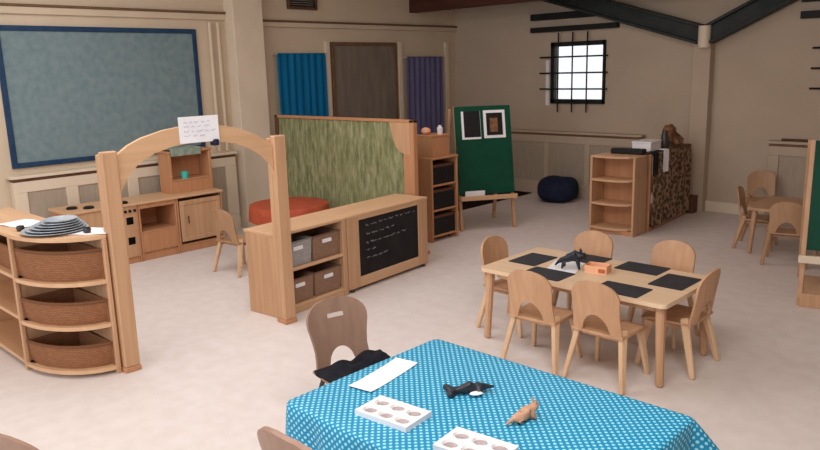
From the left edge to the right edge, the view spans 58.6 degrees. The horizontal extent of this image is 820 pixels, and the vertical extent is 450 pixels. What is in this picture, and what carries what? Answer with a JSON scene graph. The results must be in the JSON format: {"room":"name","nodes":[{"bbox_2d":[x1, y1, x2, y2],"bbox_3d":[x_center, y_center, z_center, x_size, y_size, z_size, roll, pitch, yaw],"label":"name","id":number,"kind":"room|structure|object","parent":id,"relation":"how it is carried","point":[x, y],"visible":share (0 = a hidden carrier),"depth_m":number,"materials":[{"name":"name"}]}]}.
{"room":"children's room","nodes":[
{"label":"children's room","id":0,"kind":"room"},
{"bbox_2d":[0,0,455,208],"bbox_3d":[-3.269,-1.388,8.011,0.200,3.350,12.070,10,16,43],"label":"wall","id":1,"kind":"structure","parent":0,"point":[276,39],"depth_m":9.31,"materials":[{"name":"paint"}]},
{"bbox_2d":[0,25,205,168],"bbox_3d":[-3.223,-1.416,7.881,0.035,1.385,2.160,10,16,43],"label":"notice board","id":2,"kind":"object","parent":1,"relation":"attached to","point":[70,94],"visible":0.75,"depth_m":7.72,"materials":[{"name":"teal fabric"}]},
{"bbox_2d":[0,3,225,19],"bbox_3d":[-4.791,-1.854,6.123,0.035,0.070,7.470,10,16,43],"label":"trim","id":3,"kind":"structure","parent":1,"relation":"attached to","point":[3,9],"depth_m":7.72,"materials":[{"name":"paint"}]},
{"bbox_2d":[207,22,220,151],"bbox_3d":[-2.340,-1.639,8.752,0.044,1.520,0.044,10,16,43],"label":"trim","id":4,"kind":"structure","parent":1,"relation":"attached to","point":[208,23],"depth_m":8.70,"materials":[{"name":"paint"}]},
{"bbox_2d":[216,23,228,150],"bbox_3d":[-2.264,-1.657,8.830,0.044,1.520,0.044,10,16,43],"label":"trim","id":5,"kind":"structure","parent":1,"relation":"attached to","point":[217,24],"depth_m":8.79,"materials":[{"name":"paint"}]},
{"bbox_2d":[223,0,269,227],"bbox_3d":[-1.992,-1.642,9.035,0.200,3.350,0.420,10,16,43],"label":"column","id":6,"kind":"structure","parent":1,"relation":"attached to","point":[243,21],"depth_m":8.94,"materials":[{"name":"paint"}]},
{"bbox_2d":[272,52,328,115],"bbox_3d":[-1.411,-1.285,9.802,0.092,2.000,0.860,10,16,43],"label":"curtain","id":7,"kind":"object","parent":1,"relation":"attached to","point":[302,79],"visible":0.49,"depth_m":9.66,"materials":[{"name":"fabric"}]},
{"bbox_2d":[286,0,317,9],"bbox_3d":[-1.409,-2.916,9.536,0.050,0.200,0.480,10,16,43],"label":"air vent","id":8,"kind":"object","parent":1,"relation":"in","point":[305,6],"visible":1,"depth_m":9.55,"materials":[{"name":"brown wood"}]},
{"bbox_2d":[324,41,332,116],"bbox_3d":[-1.103,-1.368,10.155,0.040,2.300,0.070,10,16,43],"label":"trim","id":9,"kind":"structure","parent":1,"relation":"attached to","point":[326,43],"depth_m":10.00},
{"bbox_2d":[263,19,456,31],"bbox_3d":[-0.594,-2.823,10.436,0.035,0.060,3.880,10,16,43],"label":"trim","id":10,"kind":"structure","parent":1,"relation":"attached to","point":[265,24],"depth_m":10.21,"materials":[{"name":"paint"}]},
{"bbox_2d":[330,42,398,118],"bbox_3d":[-0.629,-1.948,10.559,0.035,1.340,1.270,10,16,43],"label":"door","id":11,"kind":"structure","parent":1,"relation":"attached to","point":[364,74],"depth_m":10.51,"materials":[{"name":"brown wood"}]},
{"bbox_2d":[397,42,403,118],"bbox_3d":[-0.129,-1.608,11.153,0.040,2.300,0.080,10,16,43],"label":"trim","id":12,"kind":"structure","parent":1,"relation":"attached to","point":[399,44],"depth_m":11.01,"materials":[{"name":"wood"}]},
{"bbox_2d":[402,56,443,134],"bbox_3d":[0.238,-1.661,11.498,0.092,1.940,0.890,10,16,43],"label":"curtain","id":13,"kind":"object","parent":1,"relation":"attached to","point":[425,94],"visible":0.62,"depth_m":11.40,"materials":[{"name":"fabric"}]},
{"bbox_2d":[444,42,449,153],"bbox_3d":[0.608,-1.789,11.908,0.040,2.300,0.080,10,16,43],"label":"trim","id":14,"kind":"structure","parent":1,"relation":"attached to","point":[446,44],"depth_m":11.77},
{"bbox_2d":[409,0,543,12],"bbox_3d":[2.164,-3.002,9.048,5.870,0.320,0.160,10,16,43],"label":"beam","id":15,"kind":"structure","parent":1,"relation":"attached to","point":[415,6],"depth_m":10.46,"materials":[{"name":"wood"}]},
{"bbox_2d":[0,193,819,449],"bbox_3d":[0.976,1.063,4.243,12.070,0.100,12.370,10,16,43],"label":"floor","id":16,"kind":"structure","parent":0,"point":[216,371],"depth_m":5.08,"materials":[{"name":"carpet"}]},
{"bbox_2d":[0,433,38,449],"bbox_3d":[-1.307,1.024,2.817,0.384,0.697,0.480,4,13,26],"label":"shell chair","id":17,"kind":"object","parent":16,"relation":"on","point":[7,442],"visible":1,"depth_m":2.52,"materials":[{"name":"brown wood"}]},
{"bbox_2d":[0,207,44,362],"bbox_3d":[-2.853,0.414,5.311,1.070,0.930,0.375,10,16,43],"label":"shelf unit","id":18,"kind":"object","parent":16,"relation":"on","point":[10,334],"visible":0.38,"depth_m":5.30,"materials":[{"name":"brown wood"}]},
{"bbox_2d":[0,235,10,268],"bbox_3d":[-2.736,0.169,5.149,0.450,0.177,0.312,10,16,43],"label":"wicker basket","id":19,"kind":"object","parent":18,"relation":"on","point":[4,253],"visible":0.16,"depth_m":4.99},
{"bbox_2d":[0,219,38,226],"bbox_3d":[-2.661,-0.012,5.033,0.300,0.005,0.210,6,14,32],"label":"paper sheet","id":20,"kind":"object","parent":18,"relation":"on","point":[26,222],"visible":0.75,"depth_m":5.04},
{"bbox_2d":[7,232,121,374],"bbox_3d":[-2.248,0.515,4.760,0.560,0.930,0.405,10,16,43],"label":"corner shelf","id":21,"kind":"object","parent":16,"relation":"on","point":[23,287],"visible":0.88,"depth_m":4.73,"materials":[{"name":"brown wood"}]},
{"bbox_2d":[20,224,87,235],"bbox_3d":[-2.304,0.032,4.744,0.400,0.021,0.400,10,16,43],"label":"plate","id":22,"kind":"object","parent":21,"relation":"on","point":[23,232],"visible":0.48,"depth_m":4.65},
{"bbox_2d":[25,222,85,232],"bbox_3d":[-2.294,0.019,4.740,0.360,0.021,0.360,10,16,43],"label":"plate","id":23,"kind":"object","parent":22,"relation":"on","point":[27,229],"visible":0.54,"depth_m":4.66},
{"bbox_2d":[30,220,83,230],"bbox_3d":[-2.284,0.006,4.736,0.320,0.021,0.320,10,16,43],"label":"plate","id":24,"kind":"object","parent":23,"relation":"on","point":[32,227],"visible":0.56,"depth_m":4.67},
{"bbox_2d":[34,219,81,227],"bbox_3d":[-2.275,-0.008,4.732,0.280,0.021,0.280,10,16,43],"label":"plate","id":25,"kind":"object","parent":24,"relation":"on","point":[80,220],"visible":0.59,"depth_m":4.67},
{"bbox_2d":[39,217,79,225],"bbox_3d":[-2.265,-0.021,4.728,0.240,0.021,0.240,10,16,43],"label":"plate","id":26,"kind":"object","parent":25,"relation":"on","point":[42,222],"visible":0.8,"depth_m":4.68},
{"bbox_2d":[44,215,77,222],"bbox_3d":[-2.256,-0.034,4.724,0.200,0.021,0.200,10,16,43],"label":"plate","id":27,"kind":"object","parent":26,"relation":"on","point":[63,218],"visible":1,"depth_m":4.75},
{"bbox_2d":[13,242,104,281],"bbox_3d":[-2.254,0.245,4.692,0.505,0.206,0.371,10,16,43],"label":"wicker basket","id":28,"kind":"object","parent":21,"relation":"on","point":[73,261],"visible":0.96,"depth_m":4.63,"materials":[{"name":"wicker"}]},
{"bbox_2d":[20,287,109,325],"bbox_3d":[-2.245,0.550,4.758,0.505,0.161,0.371,10,16,43],"label":"wicker basket","id":29,"kind":"object","parent":21,"relation":"on","point":[74,306],"visible":0.99,"depth_m":4.71,"materials":[{"name":"wicker"}]},
{"bbox_2d":[26,331,114,368],"bbox_3d":[-2.237,0.836,4.819,0.505,0.166,0.371,10,16,43],"label":"wicker basket","id":30,"kind":"object","parent":21,"relation":"on","point":[77,349],"visible":0.97,"depth_m":4.77,"materials":[{"name":"wicker"}]},
{"bbox_2d":[60,227,105,234],"bbox_3d":[-2.073,0.038,4.726,0.300,0.005,0.210,-1,12,1],"label":"paper sheet","id":31,"kind":"object","parent":21,"relation":"on","point":[94,230],"visible":0.59,"depth_m":4.68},
{"bbox_2d":[51,205,142,263],"bbox_3d":[-3.199,0.122,7.504,0.464,0.605,0.700,10,16,43],"label":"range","id":32,"kind":"object","parent":16,"relation":"on","point":[93,219],"visible":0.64,"depth_m":7.53,"materials":[{"name":"brown wood"}]},
{"bbox_2d":[48,188,222,214],"bbox_3d":[-2.872,-0.271,7.792,0.470,0.025,1.730,10,16,43],"label":"countertop","id":33,"kind":"structure","parent":32,"relation":"on","point":[158,196],"depth_m":7.69,"materials":[{"name":"brown wood"}]},
{"bbox_2d":[157,146,212,193],"bbox_3d":[-2.516,-0.620,8.205,0.260,0.465,0.540,10,16,43],"label":"hutch","id":34,"kind":"object","parent":33,"relation":"on","point":[199,166],"visible":0.83,"depth_m":8.21,"materials":[{"name":"wood"}]},
{"bbox_2d":[165,145,200,156],"bbox_3d":[-2.560,-0.825,8.112,0.281,0.084,0.362,10,16,43],"label":"folded cloth","id":35,"kind":"object","parent":34,"relation":"on","point":[186,149],"visible":0.88,"depth_m":8.04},
{"bbox_2d":[173,174,209,181],"bbox_3d":[-2.517,-0.530,8.227,0.230,0.020,0.460,10,16,43],"label":"shelf","id":36,"kind":"object","parent":34,"relation":"attached to","point":[176,177],"depth_m":8.22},
{"bbox_2d":[6,151,240,231],"bbox_3d":[-3.050,-0.219,8.205,0.145,0.970,2.590,10,16,43],"label":"wainscoting","id":37,"kind":"structure","parent":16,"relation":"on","point":[32,193],"depth_m":7.71,"materials":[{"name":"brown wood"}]},
{"bbox_2d":[137,199,180,260],"bbox_3d":[-2.815,0.024,7.913,0.442,0.605,0.430,10,16,43],"label":"cabinet","id":38,"kind":"object","parent":16,"relation":"on","point":[158,221],"visible":0.73,"depth_m":7.86,"materials":[{"name":"wood"}]},
{"bbox_2d":[141,221,175,233],"bbox_3d":[-2.810,0.027,7.910,0.415,0.020,0.390,10,16,43],"label":"shelf","id":39,"kind":"object","parent":38,"relation":"attached to","point":[148,227],"depth_m":7.88,"materials":[{"name":"wood"}]},
{"bbox_2d":[95,125,296,373],"bbox_3d":[-1.428,0.088,5.115,1.360,1.572,0.120,-13,16,-42],"label":"wooden arch","id":40,"kind":"object","parent":16,"relation":"on","point":[114,168],"visible":0.94,"depth_m":4.78,"materials":[{"name":"brown wood"}]},
{"bbox_2d":[178,115,219,145],"bbox_3d":[-1.430,-0.632,4.938,0.290,0.207,0.065,-13,16,-42],"label":"paper sign","id":41,"kind":"object","parent":40,"relation":"attached to","point":[193,129],"visible":1,"depth_m":4.92,"materials":[{"name":"paper"}]},
{"bbox_2d":[176,192,224,252],"bbox_3d":[-2.461,-0.059,8.257,0.468,0.605,0.560,10,16,43],"label":"base cabinet","id":42,"kind":"object","parent":16,"relation":"on","point":[196,227],"visible":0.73,"depth_m":8.10,"materials":[{"name":"brown wood"}]},
{"bbox_2d":[212,209,245,277],"bbox_3d":[-1.679,0.136,7.154,0.415,0.648,0.410,8,15,37],"label":"wooden chair","id":43,"kind":"object","parent":16,"relation":"on","point":[222,220],"visible":0.84,"depth_m":6.98,"materials":[{"name":"brown wood"}]},
{"bbox_2d":[257,426,311,449],"bbox_3d":[-0.142,0.987,2.391,0.488,0.885,0.610,10,16,43],"label":"shell chair","id":44,"kind":"object","parent":16,"relation":"on","point":[269,438],"visible":1,"depth_m":2.12,"materials":[{"name":"brown wood"}]},
{"bbox_2d":[243,213,348,317],"bbox_3d":[-0.932,0.317,6.102,0.400,0.685,0.778,8,15,38],"label":"shelf unit","id":45,"kind":"object","parent":16,"relation":"on","point":[259,239],"visible":0.59,"depth_m":5.89,"materials":[{"name":"brown wood"}]},
{"bbox_2d":[291,234,311,266],"bbox_3d":[-1.012,0.210,5.926,0.314,0.207,0.321,8,15,38],"label":"storage basket","id":46,"kind":"object","parent":45,"relation":"on","point":[301,245],"visible":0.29,"depth_m":5.89,"materials":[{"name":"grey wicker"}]},
{"bbox_2d":[293,270,313,303],"bbox_3d":[-1.003,0.508,5.990,0.314,0.207,0.321,8,15,38],"label":"storage basket","id":47,"kind":"object","parent":45,"relation":"on","point":[303,281],"visible":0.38,"depth_m":5.95,"materials":[{"name":"brown wicker"}]},
{"bbox_2d":[293,227,339,260],"bbox_3d":[-0.810,0.151,6.175,0.314,0.207,0.321,8,15,38],"label":"storage basket","id":48,"kind":"object","parent":45,"relation":"on","point":[324,241],"visible":0.64,"depth_m":6.11,"materials":[{"name":"brown wicker"}]},
{"bbox_2d":[293,253,342,270],"bbox_3d":[-0.921,0.295,6.087,0.370,0.025,0.675,8,15,38],"label":"shelf","id":49,"kind":"object","parent":45,"relation":"attached to","point":[340,255],"depth_m":6.02,"materials":[{"name":"brown wood"}]},
{"bbox_2d":[295,287,344,307],"bbox_3d":[-0.913,0.593,6.150,0.370,0.025,0.675,8,15,38],"label":"shelf","id":50,"kind":"object","parent":45,"relation":"attached to","point":[337,292],"depth_m":6.07,"materials":[{"name":"brown wood"}]},
{"bbox_2d":[300,262,340,295],"bbox_3d":[-0.802,0.449,6.238,0.314,0.207,0.321,8,15,38],"label":"storage basket","id":51,"kind":"object","parent":45,"relation":"on","point":[326,277],"visible":0.69,"depth_m":6.17,"materials":[{"name":"brown wicker"}]},
{"bbox_2d":[306,296,368,386],"bbox_3d":[-0.272,0.778,3.755,0.403,0.732,0.504,-9,14,-32],"label":"shell chair","id":52,"kind":"object","parent":16,"relation":"on","point":[349,329],"visible":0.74,"depth_m":3.87,"materials":[{"name":"brown wood"}]},
{"bbox_2d":[314,349,389,381],"bbox_3d":[-0.241,0.710,3.710,0.420,0.090,0.307,-9,14,-32],"label":"jacket","id":53,"kind":"object","parent":52,"relation":"on","point":[339,369],"visible":0.56,"depth_m":3.69,"materials":[{"name":"fabric"}]},
{"bbox_2d":[274,115,429,253],"bbox_3d":[-0.764,-0.499,8.183,2.320,1.405,0.340,10,16,43],"label":"screen","id":54,"kind":"object","parent":16,"relation":"on","point":[340,161],"visible":0.75,"depth_m":8.02,"materials":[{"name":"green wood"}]},
{"bbox_2d":[314,194,427,292],"bbox_3d":[-0.334,0.143,6.842,0.400,0.685,1.148,8,15,38],"label":"cabinet","id":55,"kind":"object","parent":16,"relation":"on","point":[386,236],"visible":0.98,"depth_m":6.68,"materials":[{"name":"brown wood"}]},
{"bbox_2d":[418,154,458,242],"bbox_3d":[0.288,-0.317,8.294,0.310,0.945,0.455,10,16,43],"label":"bookcase","id":56,"kind":"object","parent":16,"relation":"on","point":[425,164],"visible":0.46,"depth_m":8.11,"materials":[{"name":"brown wood"}]},
{"bbox_2d":[417,133,449,157],"bbox_3d":[0.257,-0.892,8.155,0.250,0.240,0.290,10,16,43],"label":"wooden box","id":57,"kind":"object","parent":56,"relation":"on","point":[432,145],"visible":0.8,"depth_m":8.06,"materials":[{"name":"wood"}]},
{"bbox_2d":[433,160,454,184],"bbox_3d":[0.286,-0.590,8.235,0.260,0.220,0.370,10,16,43],"label":"storage box","id":58,"kind":"object","parent":56,"relation":"on","point":[443,171],"visible":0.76,"depth_m":8.15,"materials":[{"name":"black paint"}]},
{"bbox_2d":[433,185,454,209],"bbox_3d":[0.294,-0.316,8.293,0.260,0.220,0.370,10,16,43],"label":"storage box","id":59,"kind":"object","parent":56,"relation":"on","point":[443,196],"visible":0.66,"depth_m":8.21,"materials":[{"name":"black paint"}]},
{"bbox_2d":[434,210,454,235],"bbox_3d":[0.302,-0.033,8.353,0.260,0.220,0.370,10,16,43],"label":"storage box","id":60,"kind":"object","parent":56,"relation":"on","point":[444,221],"visible":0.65,"depth_m":8.27,"materials":[{"name":"black paint"}]},
{"bbox_2d":[446,105,517,230],"bbox_3d":[0.833,-0.716,8.886,0.748,1.456,0.693,-4,12,-12],"label":"easel","id":61,"kind":"object","parent":16,"relation":"on","point":[486,164],"visible":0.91,"depth_m":8.69,"materials":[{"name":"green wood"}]},
{"bbox_2d":[461,111,480,139],"bbox_3d":[0.722,-1.178,8.642,0.235,0.326,0.061,-4,12,-12],"label":"picture","id":62,"kind":"object","parent":61,"relation":"on","point":[470,120],"visible":1,"depth_m":8.64,"materials":[{"name":"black paper"}]},
{"bbox_2d":[458,193,517,201],"bbox_3d":[0.926,-0.339,8.696,0.500,0.055,0.656,10,16,43],"label":"tray","id":63,"kind":"object","parent":61,"relation":"on","point":[512,195],"depth_m":8.64,"materials":[{"name":"brown wood"}]},
{"bbox_2d":[483,110,505,137],"bbox_3d":[1.004,-1.204,8.703,0.270,0.325,0.061,-4,12,-12],"label":"picture","id":64,"kind":"object","parent":61,"relation":"on","point":[493,120],"visible":1,"depth_m":8.70,"materials":[{"name":"white paper"}]},
{"bbox_2d":[486,112,502,134],"bbox_3d":[1.005,-1.204,8.700,0.200,0.260,0.050,-4,12,-12],"label":"print","id":65,"kind":"object","parent":64,"relation":"attached to","point":[494,120],"depth_m":8.70,"materials":[{"name":"paper"}]},
{"bbox_2d":[458,191,531,210],"bbox_3d":[0.449,-0.373,10.773,1.520,0.012,2.500,10,16,43],"label":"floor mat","id":66,"kind":"object","parent":16,"relation":"on","point":[466,204],"visible":0.24,"depth_m":10.47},
{"bbox_2d":[476,236,522,337],"bbox_3d":[0.761,0.433,5.415,0.418,0.661,0.423,10,16,43],"label":"wooden chair","id":67,"kind":"object","parent":16,"relation":"on","point":[493,248],"visible":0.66,"depth_m":5.44,"materials":[{"name":"brown wood"}]},
{"bbox_2d":[501,270,581,375],"bbox_3d":[0.861,0.572,4.751,0.423,0.661,0.418,8,16,39],"label":"wooden chair","id":68,"kind":"object","parent":16,"relation":"on","point":[523,285],"visible":0.94,"depth_m":4.60,"materials":[{"name":"brown wood"}]},
{"bbox_2d":[537,175,578,201],"bbox_3d":[2.104,-0.517,10.425,0.583,0.349,0.580,4,13,26],"label":"bean bag","id":69,"kind":"object","parent":16,"relation":"on","point":[553,188],"visible":1,"depth_m":10.21,"materials":[{"name":"blue fabric"}]},
{"bbox_2d":[511,129,645,198],"bbox_3d":[2.270,-0.898,10.751,2.440,0.950,0.145,10,16,43],"label":"wainscoting","id":70,"kind":"structure","parent":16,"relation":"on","point":[537,154],"depth_m":10.73,"materials":[{"name":"paint"}]},
{"bbox_2d":[552,230,612,315],"bbox_3d":[1.299,0.404,5.483,0.423,0.661,0.418,8,15,37],"label":"wooden chair","id":71,"kind":"object","parent":16,"relation":"on","point":[597,243],"visible":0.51,"depth_m":5.57,"materials":[{"name":"brown wood"}]},
{"bbox_2d":[481,247,707,387],"bbox_3d":[1.240,0.576,4.982,1.360,0.531,0.740,10,16,43],"label":"wooden table","id":72,"kind":"object","parent":16,"relation":"on","point":[660,299],"visible":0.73,"depth_m":4.76,"materials":[{"name":"laminate"}]},
{"bbox_2d":[509,253,557,265],"bbox_3d":[0.891,0.248,5.287,0.225,0.003,0.310,10,16,43],"label":"place mat","id":73,"kind":"object","parent":72,"relation":"on","point":[532,259],"visible":1,"depth_m":5.28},
{"bbox_2d":[526,266,574,281],"bbox_3d":[0.919,0.327,4.910,0.310,0.003,0.225,10,16,43],"label":"place mat","id":74,"kind":"object","parent":72,"relation":"on","point":[549,274],"visible":0.76,"depth_m":4.90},
{"bbox_2d":[548,260,584,273],"bbox_3d":[1.077,0.289,5.072,0.210,0.002,0.300,4,13,26],"label":"paper sheet","id":75,"kind":"object","parent":72,"relation":"on","point":[571,267],"visible":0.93,"depth_m":5.06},
{"bbox_2d":[555,248,586,269],"bbox_3d":[1.096,0.224,4.990,0.214,0.142,0.084,2,13,18],"label":"animal","id":76,"kind":"object","parent":75,"relation":"on","point":[575,255],"visible":1,"depth_m":4.96},
{"bbox_2d":[584,261,611,274],"bbox_3d":[1.266,0.290,4.928,0.150,0.050,0.113,6,14,32],"label":"box","id":77,"kind":"object","parent":72,"relation":"on","point":[590,267],"visible":1,"depth_m":4.90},
{"bbox_2d":[601,281,652,297],"bbox_3d":[1.310,0.397,4.530,0.310,0.003,0.225,10,16,43],"label":"place mat","id":78,"kind":"object","parent":72,"relation":"on","point":[627,290],"visible":0.74,"depth_m":4.51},
{"bbox_2d":[614,261,670,275],"bbox_3d":[1.581,0.294,4.978,0.310,0.003,0.225,10,16,43],"label":"place mat","id":79,"kind":"object","parent":72,"relation":"on","point":[637,267],"visible":1,"depth_m":4.97,"materials":[{"name":"fabric"}]},
{"bbox_2d":[648,273,701,290],"bbox_3d":[1.685,0.361,4.652,0.225,0.003,0.310,10,16,43],"label":"place mat","id":80,"kind":"object","parent":72,"relation":"on","point":[671,281],"visible":0.98,"depth_m":4.64,"materials":[{"name":"fabric"}]},
{"bbox_2d":[562,281,649,394],"bbox_3d":[1.214,0.621,4.475,0.423,0.661,0.418,10,16,43],"label":"wooden chair","id":81,"kind":"object","parent":16,"relation":"on","point":[598,300],"visible":1,"depth_m":4.34,"materials":[{"name":"brown wood"}]},
{"bbox_2d":[589,153,647,236],"bbox_3d":[2.358,-0.352,8.325,0.550,0.889,0.330,10,16,43],"label":"shelf","id":82,"kind":"object","parent":16,"relation":"on","point":[618,182],"visible":1,"depth_m":8.38,"materials":[{"name":"brown wood"}]},
{"bbox_2d":[611,147,645,154],"bbox_3d":[2.484,-0.841,8.319,0.380,0.060,0.120,8,15,37],"label":"case","id":83,"kind":"object","parent":82,"relation":"on","point":[634,151],"visible":1,"depth_m":8.27,"materials":[{"name":"paint"}]},
{"bbox_2d":[626,240,698,349],"bbox_3d":[1.769,0.467,5.125,0.423,0.661,0.418,9,16,40],"label":"wooden chair","id":84,"kind":"object","parent":16,"relation":"on","point":[676,255],"visible":0.53,"depth_m":5.18,"materials":[{"name":"brown wood"}]},
{"bbox_2d":[644,154,685,231],"bbox_3d":[2.942,-0.491,8.911,0.450,0.885,1.280,8,15,38],"label":"book display","id":85,"kind":"object","parent":16,"relation":"on","point":[648,218],"visible":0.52,"depth_m":8.34,"materials":[{"name":"wood"}]},
{"bbox_2d":[646,143,690,227],"bbox_3d":[2.962,-0.519,8.894,0.494,0.848,1.280,8,15,38],"label":"throw","id":86,"kind":"object","parent":85,"relation":"on","point":[671,188],"visible":0.7,"depth_m":8.76,"materials":[{"name":"fabric"}]},
{"bbox_2d":[632,139,661,151],"bbox_3d":[2.754,-0.929,8.502,0.230,0.110,0.350,8,15,37],"label":"box","id":87,"kind":"object","parent":86,"relation":"on","point":[648,144],"visible":0.94,"depth_m":8.39,"materials":[{"name":"cardboard"}]},
{"bbox_2d":[663,124,683,144],"bbox_3d":[3.175,-1.097,8.859,0.244,0.249,0.342,10,16,43],"label":"toy","id":88,"kind":"object","parent":86,"relation":"on","point":[675,138],"visible":0.86,"depth_m":8.80,"materials":[{"name":"brown fabric"}]},
{"bbox_2d":[634,268,720,379],"bbox_3d":[1.719,0.569,4.655,0.418,0.661,0.423,10,16,43],"label":"wooden chair","id":89,"kind":"object","parent":16,"relation":"on","point":[682,317],"visible":0.92,"depth_m":4.53,"materials":[{"name":"brown wood"}]},
{"bbox_2d":[732,186,777,251],"bbox_3d":[3.574,-0.080,7.545,0.395,0.623,0.400,7,15,34],"label":"wooden chair","id":90,"kind":"object","parent":16,"relation":"on","point":[745,219],"visible":0.83,"depth_m":7.54,"materials":[{"name":"brown wood"}]},
{"bbox_2d":[742,170,779,227],"bbox_3d":[4.107,-0.303,8.521,0.400,0.623,0.395,2,13,18],"label":"wooden chair","id":91,"kind":"object","parent":16,"relation":"on","point":[765,179],"visible":0.74,"depth_m":8.62,"materials":[{"name":"brown wood"}]},
{"bbox_2d":[747,196,817,255],"bbox_3d":[3.841,0.033,7.318,0.720,0.479,0.780,10,16,43],"label":"table","id":92,"kind":"object","parent":16,"relation":"on","point":[764,205],"visible":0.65,"depth_m":7.30,"materials":[{"name":"brown wood"}]},
{"bbox_2d":[760,202,806,268],"bbox_3d":[3.558,0.057,6.905,0.400,0.623,0.395,5,14,29],"label":"wooden chair","id":93,"kind":"object","parent":16,"relation":"on","point":[780,212],"visible":0.86,"depth_m":6.76,"materials":[{"name":"brown wood"}]},
{"bbox_2d":[764,140,807,214],"bbox_3d":[4.938,-0.440,8.257,1.740,0.950,0.145,10,16,43],"label":"wainscoting","id":94,"kind":"structure","parent":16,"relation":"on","point":[787,160],"depth_m":8.61,"materials":[{"name":"paint"}]},
{"bbox_2d":[796,139,819,308],"bbox_3d":[3.539,-0.020,5.694,0.868,1.274,0.766,5,14,29],"label":"easel","id":95,"kind":"object","parent":16,"relation":"on","point":[808,292],"visible":1,"depth_m":5.72,"materials":[{"name":"brown wood"}]},
{"bbox_2d":[798,254,819,264],"bbox_3d":[3.408,0.278,5.497,0.877,0.060,0.390,10,16,43],"label":"tray","id":96,"kind":"object","parent":95,"relation":"on","point":[802,258],"depth_m":5.59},
{"bbox_2d":[803,275,819,293],"bbox_3d":[3.574,0.535,5.840,0.760,0.025,0.660,5,14,29],"label":"shelf","id":97,"kind":"object","parent":95,"relation":"attached to","point":[811,284],"depth_m":6.02,"materials":[{"name":"brown wood"}]},
{"bbox_3d":[-1.319,0.009,8.066,0.820,0.491,0.760,10,16,43],"label":"table","id":98,"kind":"object","parent":16,"relation":"on","visible":0},
{"bbox_2d":[249,197,329,224],"bbox_3d":[-1.323,-0.152,8.031,0.899,0.170,0.836,10,16,43],"label":"tablecloth","id":99,"kind":"object","parent":98,"relation":"on","point":[259,211],"visible":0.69,"depth_m":7.81,"materials":[{"name":"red fabric"}]},
{"bbox_3d":[0.301,1.017,3.048,1.290,0.526,0.890,10,16,43],"label":"table","id":100,"kind":"object","parent":16,"relation":"on","visible":0},
{"bbox_2d":[285,339,719,449],"bbox_3d":[0.363,0.865,3.022,1.528,0.238,1.150,10,16,43],"label":"tablecloth","id":101,"kind":"object","parent":100,"relation":"on","point":[570,414],"visible":0.91,"depth_m":2.98,"materials":[{"name":"fabric"}]},
{"bbox_2d":[348,358,417,391],"bbox_3d":[-0.118,0.682,3.342,0.125,0.007,0.370,6,14,33],"label":"paper sheet","id":102,"kind":"object","parent":101,"relation":"on","point":[396,367],"visible":1,"depth_m":3.34,"materials":[{"name":"paper"}]},
{"bbox_2d":[355,395,430,432],"bbox_3d":[-0.069,0.759,2.951,0.265,0.022,0.165,8,15,37],"label":"palette","id":103,"kind":"object","parent":101,"relation":"on","point":[401,416],"visible":1,"depth_m":2.94,"materials":[{"name":"white plastic"}]},
{"bbox_2d":[443,381,493,397],"bbox_3d":[0.255,0.695,3.124,0.219,0.055,0.100,-3,12,-9],"label":"toy whale","id":104,"kind":"object","parent":101,"relation":"on","point":[475,389],"visible":1,"depth_m":3.11,"materials":[{"name":"plastic"}]},
{"bbox_2d":[433,427,518,449],"bbox_3d":[0.239,0.812,2.663,0.265,0.022,0.165,7,15,36],"label":"palette","id":105,"kind":"object","parent":101,"relation":"on","point":[459,438],"visible":1,"depth_m":2.69,"materials":[{"name":"white plastic"}]},
{"bbox_2d":[506,397,538,424],"bbox_3d":[0.442,0.730,2.867,0.175,0.077,0.056,-10,15,-34],"label":"fox","id":106,"kind":"object","parent":101,"relation":"on","point":[526,412],"visible":1,"depth_m":2.86,"materials":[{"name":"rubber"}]},
{"bbox_2d":[455,0,819,203],"bbox_3d":[5.101,-1.620,8.016,11.870,3.350,0.140,10,16,43],"label":"wall","id":107,"kind":"structure","parent":0,"point":[763,77],"depth_m":9.52,"materials":[{"name":"paint"}]},
{"bbox_2d":[530,11,595,20],"bbox_3d":[2.167,-2.977,10.391,1.040,0.090,0.090,10,16,43],"label":"trim","id":108,"kind":"structure","parent":107,"relation":"attached to","point":[571,14],"depth_m":10.38,"materials":[{"name":"black paint"}]},
{"bbox_2d":[539,31,607,112],"bbox_3d":[2.343,-2.180,10.445,1.100,1.120,0.134,10,16,43],"label":"window","id":109,"kind":"structure","parent":107,"relation":"in","point":[554,73],"depth_m":10.45,"materials":[{"name":"black paint"}]},
{"bbox_2d":[530,22,619,32],"bbox_3d":[2.299,-2.779,10.310,1.390,0.070,0.090,10,16,43],"label":"trim","id":110,"kind":"structure","parent":107,"relation":"attached to","point":[613,24],"depth_m":10.23,"materials":[{"name":"black paint"}]},
{"bbox_2d":[544,0,704,43],"bbox_3d":[2.421,-3.017,9.970,3.257,1.202,0.160,10,16,43],"label":"beam","id":111,"kind":"structure","parent":107,"relation":"attached to","point":[656,22],"depth_m":9.48,"materials":[{"name":"wood"}]},
{"bbox_2d":[688,43,714,211],"bbox_3d":[3.683,-1.264,9.287,0.220,2.200,0.140,10,16,43],"label":"trim","id":112,"kind":"structure","parent":107,"relation":"attached to","point":[703,58],"depth_m":9.21,"materials":[{"name":"paint"}]},
{"bbox_2d":[697,25,711,47],"bbox_3d":[3.600,-2.302,8.934,0.150,0.260,0.150,10,16,43],"label":"trim","id":113,"kind":"structure","parent":107,"relation":"attached to","point":[704,32],"depth_m":8.88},
{"bbox_2d":[650,194,763,214],"bbox_3d":[5.086,-0.037,8.291,11.870,0.140,0.030,10,16,43],"label":"baseboard","id":114,"kind":"structure","parent":107,"relation":"attached to","point":[712,206],"depth_m":9.31,"materials":[{"name":"wood"}]},
{"bbox_2d":[705,0,797,43],"bbox_3d":[4.452,-2.712,8.062,2.358,1.289,0.160,10,16,43],"label":"beam","id":115,"kind":"structure","parent":107,"relation":"attached to","point":[750,12],"depth_m":8.60,"materials":[{"name":"wood"}]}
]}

